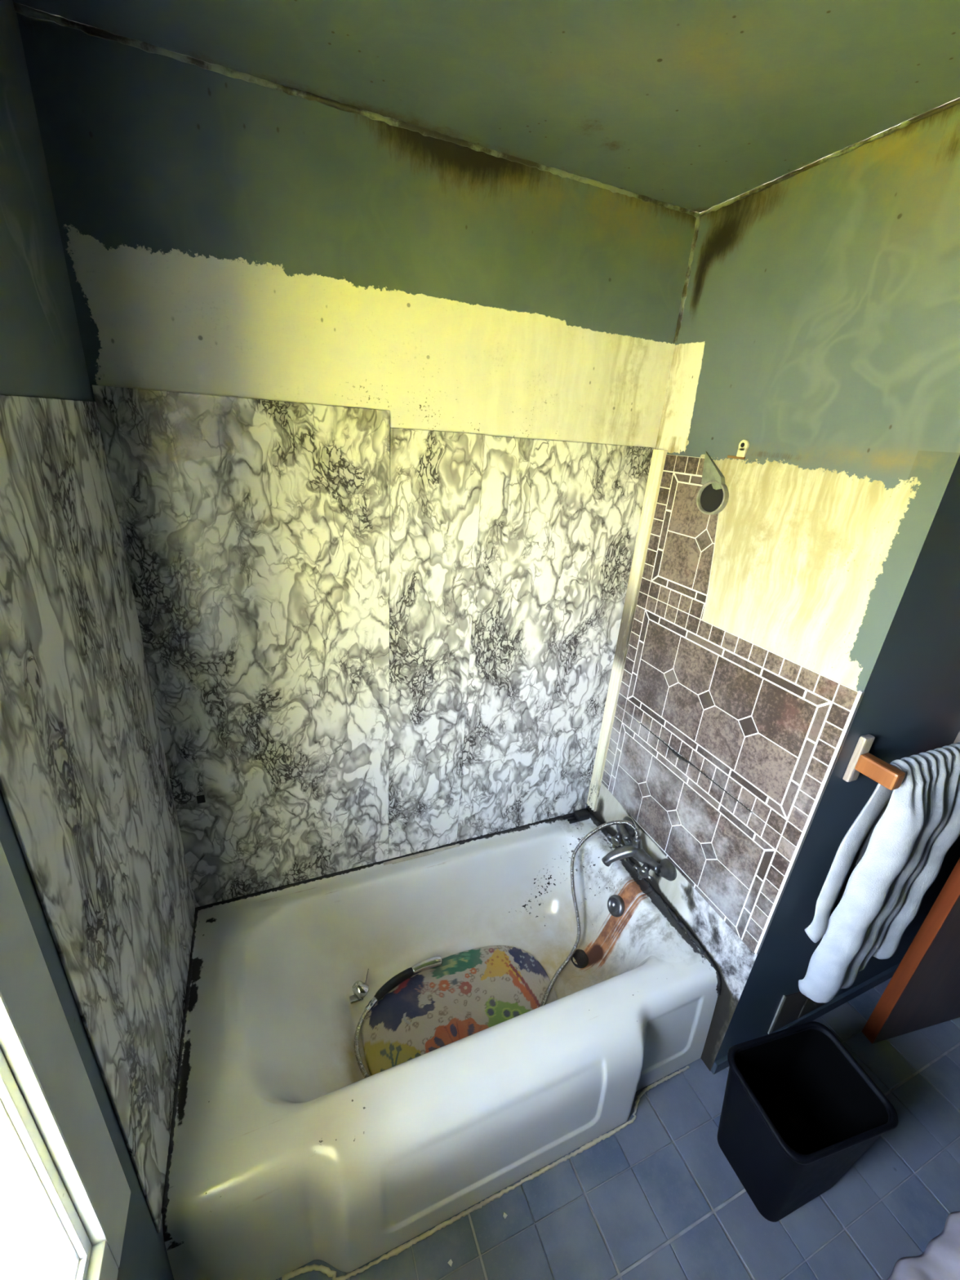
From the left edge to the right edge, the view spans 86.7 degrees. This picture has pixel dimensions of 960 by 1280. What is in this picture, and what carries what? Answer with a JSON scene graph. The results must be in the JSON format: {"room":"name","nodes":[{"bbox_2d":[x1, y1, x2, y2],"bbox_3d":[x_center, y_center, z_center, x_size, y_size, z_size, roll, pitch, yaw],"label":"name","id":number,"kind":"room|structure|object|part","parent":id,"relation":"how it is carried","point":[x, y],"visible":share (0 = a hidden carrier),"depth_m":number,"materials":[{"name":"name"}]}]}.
{"room":"damaged room","nodes":[
{"label":"damaged room","id":0,"kind":"room"},
{"bbox_2d":[0,0,173,1279],"bbox_3d":[-0.347,0.601,0.177,0.001,2.489,2.700,-5,24,-22],"label":"wall","id":1,"kind":"structure","parent":0,"point":[42,353],"depth_m":0.81,"materials":[{"name":"teal paint"}]},
{"bbox_2d":[0,840,130,1279],"bbox_3d":[-0.450,0.394,0.252,0.140,1.360,0.671,-5,24,-22],"label":"window","id":2,"kind":"structure","parent":1,"relation":"in","point":[65,1191],"depth_m":0.62,"materials":[{"name":"grey paint"}]},
{"bbox_3d":[-0.416,0.390,0.264,0.034,1.178,0.498,-5,24,-22],"label":"sash","id":3,"kind":"part","parent":2,"relation":"part of","materials":[{"name":"white paint"}]},
{"bbox_2d":[0,394,195,1233],"bbox_3d":[-0.718,0.327,1.030,0.004,1.486,0.762,-5,24,-22],"label":"marble panel","id":4,"kind":"object","parent":1,"relation":"attached to","point":[86,788],"visible":1,"depth_m":0.87,"materials":[{"name":"white stone"}]},
{"bbox_2d":[16,12,696,902],"bbox_3d":[-0.169,0.019,1.597,1.500,2.469,0.001,-5,24,-22],"label":"wall","id":5,"kind":"structure","parent":0,"point":[221,234],"depth_m":1.14,"materials":[{"name":"teal paint"}]},
{"bbox_2d":[92,384,390,907],"bbox_3d":[-0.572,0.137,1.464,0.628,1.507,0.004,-5,24,-22],"label":"marble panel","id":6,"kind":"object","parent":5,"relation":"attached to","point":[255,532],"visible":1,"depth_m":1.37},
{"bbox_2d":[196,795,205,804],"bbox_3d":[-0.821,0.468,1.495,0.021,0.026,0.004,-5,24,-22],"label":"plate","id":7,"kind":"object","parent":6,"relation":"attached to","point":[201,798],"visible":1,"depth_m":1.49,"materials":[{"name":"plastic"}]},
{"bbox_2d":[13,2,699,217],"bbox_3d":[-0.081,-1.116,1.127,1.500,0.016,0.017,-5,24,-22],"label":"trim","id":8,"kind":"structure","parent":5,"relation":"attached to","point":[24,10],"depth_m":1.02,"materials":[{"name":"paint"}]},
{"bbox_2d":[388,427,484,858],"bbox_3d":[-0.161,0.117,1.640,0.266,1.467,0.004,-5,24,-22],"label":"marble panel","id":9,"kind":"object","parent":5,"relation":"attached to","point":[436,476],"visible":1,"depth_m":1.57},
{"bbox_2d":[457,435,653,841],"bbox_3d":[0.234,0.082,1.803,0.590,1.465,0.004,-5,24,-22],"label":"marble panel","id":10,"kind":"object","parent":5,"relation":"attached to","point":[558,525],"visible":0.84,"depth_m":1.73,"materials":[{"name":"white stone"}]},
{"bbox_2d":[12,0,959,213],"bbox_3d":[1.124,-0.674,0.272,3.000,0.001,2.700,-5,24,-22],"label":"ceiling","id":11,"kind":"structure","parent":0,"point":[695,105],"depth_m":0.89,"materials":[{"name":"paint"}]},
{"bbox_2d":[275,977,959,1279],"bbox_3d":[0.931,1.607,1.202,3.240,0.004,2.900,-5,24,-22],"label":"floor","id":12,"kind":"structure","parent":0,"point":[659,1197],"depth_m":1.36,"materials":[{"name":"tile"}]},
{"bbox_2d":[162,815,717,1279],"bbox_3d":[-0.083,1.132,1.637,1.494,0.390,0.831,-5,24,-22],"label":"bathtub","id":13,"kind":"object","parent":12,"relation":"on","point":[285,1157],"depth_m":1.39,"materials":[{"name":"white ceramic"}]},
{"bbox_2d":[161,908,198,1215],"bbox_3d":[-0.772,1.006,1.321,0.019,0.020,0.733,-5,24,-22],"label":"bead","id":14,"kind":"object","parent":13,"relation":"on","point":[166,1201],"visible":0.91,"depth_m":1.21},
{"bbox_3d":[-0.399,1.157,1.689,0.071,0.084,0.058,-5,24,-22],"label":"shower bracket","id":15,"kind":"part","parent":13,"relation":"part of","materials":[{"name":"silver metal"}]},
{"bbox_2d":[195,813,573,910],"bbox_3d":[-0.250,0.802,1.902,1.454,0.021,0.021,-5,24,-22],"label":"bead","id":16,"kind":"object","parent":13,"relation":"on","point":[326,876],"visible":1,"depth_m":1.82},
{"bbox_3d":[-0.214,0.804,1.904,0.295,0.006,0.015,-5,24,-22],"label":"seal strip","id":17,"kind":"part","parent":13,"relation":"part of","materials":[{"name":"white plastic"}]},
{"bbox_2d":[361,945,557,1075],"bbox_3d":[-0.055,1.240,1.695,0.658,0.010,0.396,-5,24,-22],"label":"bath mat","id":18,"kind":"object","parent":13,"relation":"in","point":[475,990],"visible":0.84,"depth_m":1.72,"materials":[{"name":"plastic"}]},
{"bbox_2d":[354,820,639,1078],"bbox_3d":[0.094,0.971,1.673,1.024,0.528,0.371,-7,25,-26],"label":"shower","id":19,"kind":"object","parent":18,"relation":"on","point":[435,962],"visible":0.69,"depth_m":1.79,"materials":[{"name":"metal"}]},
{"bbox_2d":[563,808,590,823],"bbox_3d":[0.409,0.745,2.147,0.111,0.029,0.042,-5,24,-22],"label":"lump","id":20,"kind":"object","parent":13,"relation":"on","point":[581,815],"visible":1,"depth_m":2.14,"materials":[{"name":"black plastic"}]},
{"bbox_3d":[0.498,0.976,1.865,0.044,0.070,0.074,-5,24,-22],"label":"overflow plate","id":21,"kind":"part","parent":13,"relation":"part of","materials":[{"name":"silver metal"}]},
{"bbox_2d":[589,811,721,996],"bbox_3d":[0.605,0.918,1.872,0.025,0.113,0.743,-5,24,-22],"label":"bead","id":22,"kind":"object","parent":13,"relation":"attached to","point":[703,952],"visible":0.7,"depth_m":1.69},
{"bbox_2d":[448,1258,452,1266],"bbox_3d":[-0.071,1.512,1.235,0.011,0.003,0.010,20,27,34],"label":"chip","id":23,"kind":"object","parent":12,"relation":"on","point":[450,1262],"visible":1,"depth_m":1.23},
{"bbox_2d":[281,1066,688,1279],"bbox_3d":[0.119,1.456,1.403,1.242,0.014,0.066,-5,24,-22],"label":"bead","id":24,"kind":"object","parent":12,"relation":"on","point":[326,1270],"visible":1,"depth_m":1.31},
{"bbox_2d":[716,1021,897,1222],"bbox_3d":[0.879,1.338,1.429,0.363,0.310,0.259,-2,23,-16],"label":"waste bin","id":25,"kind":"object","parent":12,"relation":"on","point":[798,1109],"visible":1,"depth_m":1.42,"materials":[{"name":"black plastic"}]},
{"bbox_2d":[887,1211,959,1279],"bbox_3d":[1.342,1.620,1.129,0.630,0.076,0.522,-5,24,-22],"label":"crumpled cloth","id":26,"kind":"object","parent":12,"relation":"on","point":[940,1259],"visible":1,"depth_m":1.28,"materials":[{"name":"white fabric"}]},
{"bbox_2d":[586,102,959,1071],"bbox_3d":[0.679,0.111,1.533,0.001,2.469,0.823,-5,24,-22],"label":"wall","id":27,"kind":"structure","parent":0,"point":[820,330],"depth_m":1.16,"materials":[{"name":"teal paint"}]},
{"bbox_2d":[586,448,667,811],"bbox_3d":[0.521,0.052,1.887,0.014,1.425,0.060,-5,24,-22],"label":"trim","id":28,"kind":"structure","parent":27,"relation":"attached to","point":[658,458],"depth_m":1.82,"materials":[{"name":"white plastic"}]},
{"bbox_2d":[601,816,676,881],"bbox_3d":[0.535,0.764,1.816,0.170,0.122,0.289,-5,24,-22],"label":"mixer","id":29,"kind":"object","parent":27,"relation":"attached to","point":[633,848],"visible":0.98,"depth_m":1.80,"materials":[{"name":"silver metal"}]},
{"bbox_3d":[0.510,0.734,1.875,0.052,0.073,0.073,-18,31,-42],"label":"handle","id":30,"kind":"part","parent":29,"relation":"part of","materials":[{"name":"silver metal"}]},
{"bbox_3d":[0.509,0.769,1.825,0.122,0.088,0.048,4,22,0],"label":"spout","id":31,"kind":"part","parent":29,"relation":"part of","materials":[{"name":"silver metal"}]},
{"bbox_3d":[0.532,0.717,1.837,0.032,0.037,0.029,-5,24,-22],"label":"diverter knob","id":32,"kind":"part","parent":29,"relation":"part of","materials":[{"name":"silver metal"}]},
{"bbox_2d":[631,835,643,848],"bbox_3d":[0.563,0.724,1.813,0.037,0.043,0.037,3,22,-2],"label":"outlet","id":33,"kind":"object","parent":29,"relation":"attached to","point":[636,843],"depth_m":1.80,"materials":[{"name":"silver metal"}]},
{"bbox_3d":[0.568,0.792,1.747,0.052,0.073,0.073,-18,31,-42],"label":"handle","id":34,"kind":"part","parent":29,"relation":"part of","materials":[{"name":"silver metal"}]},
{"bbox_2d":[639,453,719,619],"bbox_3d":[0.626,-0.322,1.560,0.005,0.448,0.290,-5,24,-22],"label":"tile panel","id":35,"kind":"object","parent":27,"relation":"attached to","point":[677,566],"visible":1,"depth_m":1.57,"materials":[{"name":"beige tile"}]},
{"bbox_2d":[696,480,728,515],"bbox_3d":[0.657,-0.403,1.439,0.023,0.094,0.094,-8,25,-27],"label":"pipe stub","id":36,"kind":"object","parent":35,"relation":"attached to","point":[709,500],"visible":1,"depth_m":1.44,"materials":[{"name":"white plastic"}]},
{"bbox_2d":[701,451,724,489],"bbox_3d":[0.656,-0.476,1.429,0.018,0.097,0.098,-5,24,-22],"label":"flap","id":37,"kind":"object","parent":35,"relation":"attached to","point":[711,472],"visible":1,"depth_m":1.43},
{"bbox_2d":[673,214,701,342],"bbox_3d":[0.597,-1.037,1.467,0.018,0.314,0.016,-5,24,-22],"label":"trim","id":38,"kind":"structure","parent":27,"relation":"attached to","point":[697,223],"depth_m":1.46,"materials":[{"name":"grey paint"}]},
{"bbox_2d":[601,704,795,955],"bbox_3d":[0.650,0.569,1.690,0.022,0.399,0.760,-5,24,-22],"label":"tile panel","id":39,"kind":"object","parent":27,"relation":"attached to","point":[738,863],"visible":1,"depth_m":1.60,"materials":[{"name":"beige tile"}]},
{"bbox_2d":[617,591,857,846],"bbox_3d":[0.683,0.181,1.532,0.005,0.448,0.760,-5,24,-22],"label":"tile panel","id":40,"kind":"object","parent":27,"relation":"attached to","point":[766,727],"visible":1,"depth_m":1.43,"materials":[{"name":"beige tile"}]},
{"bbox_2d":[727,440,749,459],"bbox_3d":[0.690,-0.510,1.358,0.008,0.048,0.058,-5,24,-22],"label":"clip","id":41,"kind":"object","parent":27,"relation":"attached to","point":[744,445],"visible":1,"depth_m":1.34,"materials":[{"name":"white plastic"}]},
{"bbox_2d":[754,690,864,954],"bbox_3d":[0.813,0.500,1.282,0.011,0.840,0.008,-5,24,-22],"label":"trim","id":42,"kind":"structure","parent":27,"relation":"attached to","point":[860,693],"depth_m":1.25,"materials":[{"name":"white paint"}]},
{"bbox_2d":[699,97,959,216],"bbox_3d":[0.764,-1.025,1.064,0.016,0.013,0.824,-5,24,-22],"label":"trim","id":43,"kind":"structure","parent":27,"relation":"attached to","point":[851,148],"depth_m":1.07,"materials":[{"name":"paint"}]},
{"bbox_2d":[710,454,959,1071],"bbox_3d":[1.527,0.212,1.472,1.500,2.489,0.006,-5,24,-22],"label":"wall","id":44,"kind":"structure","parent":0,"point":[909,703],"depth_m":1.28,"materials":[{"name":"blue paint"}]},
{"bbox_2d":[711,962,900,1074],"bbox_3d":[1.445,1.318,1.925,1.498,0.052,0.016,-5,24,-22],"label":"baseboard","id":45,"kind":"structure","parent":44,"relation":"attached to","point":[722,1063],"depth_m":1.85,"materials":[{"name":"black wood"}]},
{"bbox_2d":[842,730,959,790],"bbox_3d":[1.133,0.279,1.267,0.499,0.125,0.099,-5,24,-22],"label":"towel bar","id":46,"kind":"object","parent":44,"relation":"attached to","point":[883,773],"visible":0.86,"depth_m":1.18,"materials":[{"name":"orange wood"}]},
{"bbox_3d":[0.904,0.283,1.214,0.036,0.125,0.016,-5,24,-22],"label":"wall plate","id":47,"kind":"part","parent":46,"relation":"part of","materials":[{"name":"white wood"}]},
{"bbox_2d":[798,741,959,1003],"bbox_3d":[1.066,0.640,1.344,0.428,0.784,0.103,-5,24,-22],"label":"towel","id":48,"kind":"object","parent":46,"relation":"hanging from","point":[878,877],"visible":0.99,"depth_m":1.27,"materials":[{"name":"white fabric"}]},
{"bbox_3d":[0.922,0.303,1.174,0.032,0.044,0.085,-5,24,-22],"label":"bar arm","id":49,"kind":"part","parent":46,"relation":"part of","materials":[{"name":"orange wood"}]},
{"bbox_3d":[1.331,0.244,1.389,0.036,0.125,0.016,-5,24,-22],"label":"wall plate","id":50,"kind":"part","parent":46,"relation":"part of","materials":[{"name":"wood"}]},
{"bbox_2d":[861,857,959,1044],"bbox_3d":[1.811,0.445,1.494,0.806,2.018,0.040,-2,23,-15],"label":"door","id":51,"kind":"structure","parent":44,"relation":"in","point":[923,991],"depth_m":1.67,"materials":[{"name":"orange wood"}]}
]}

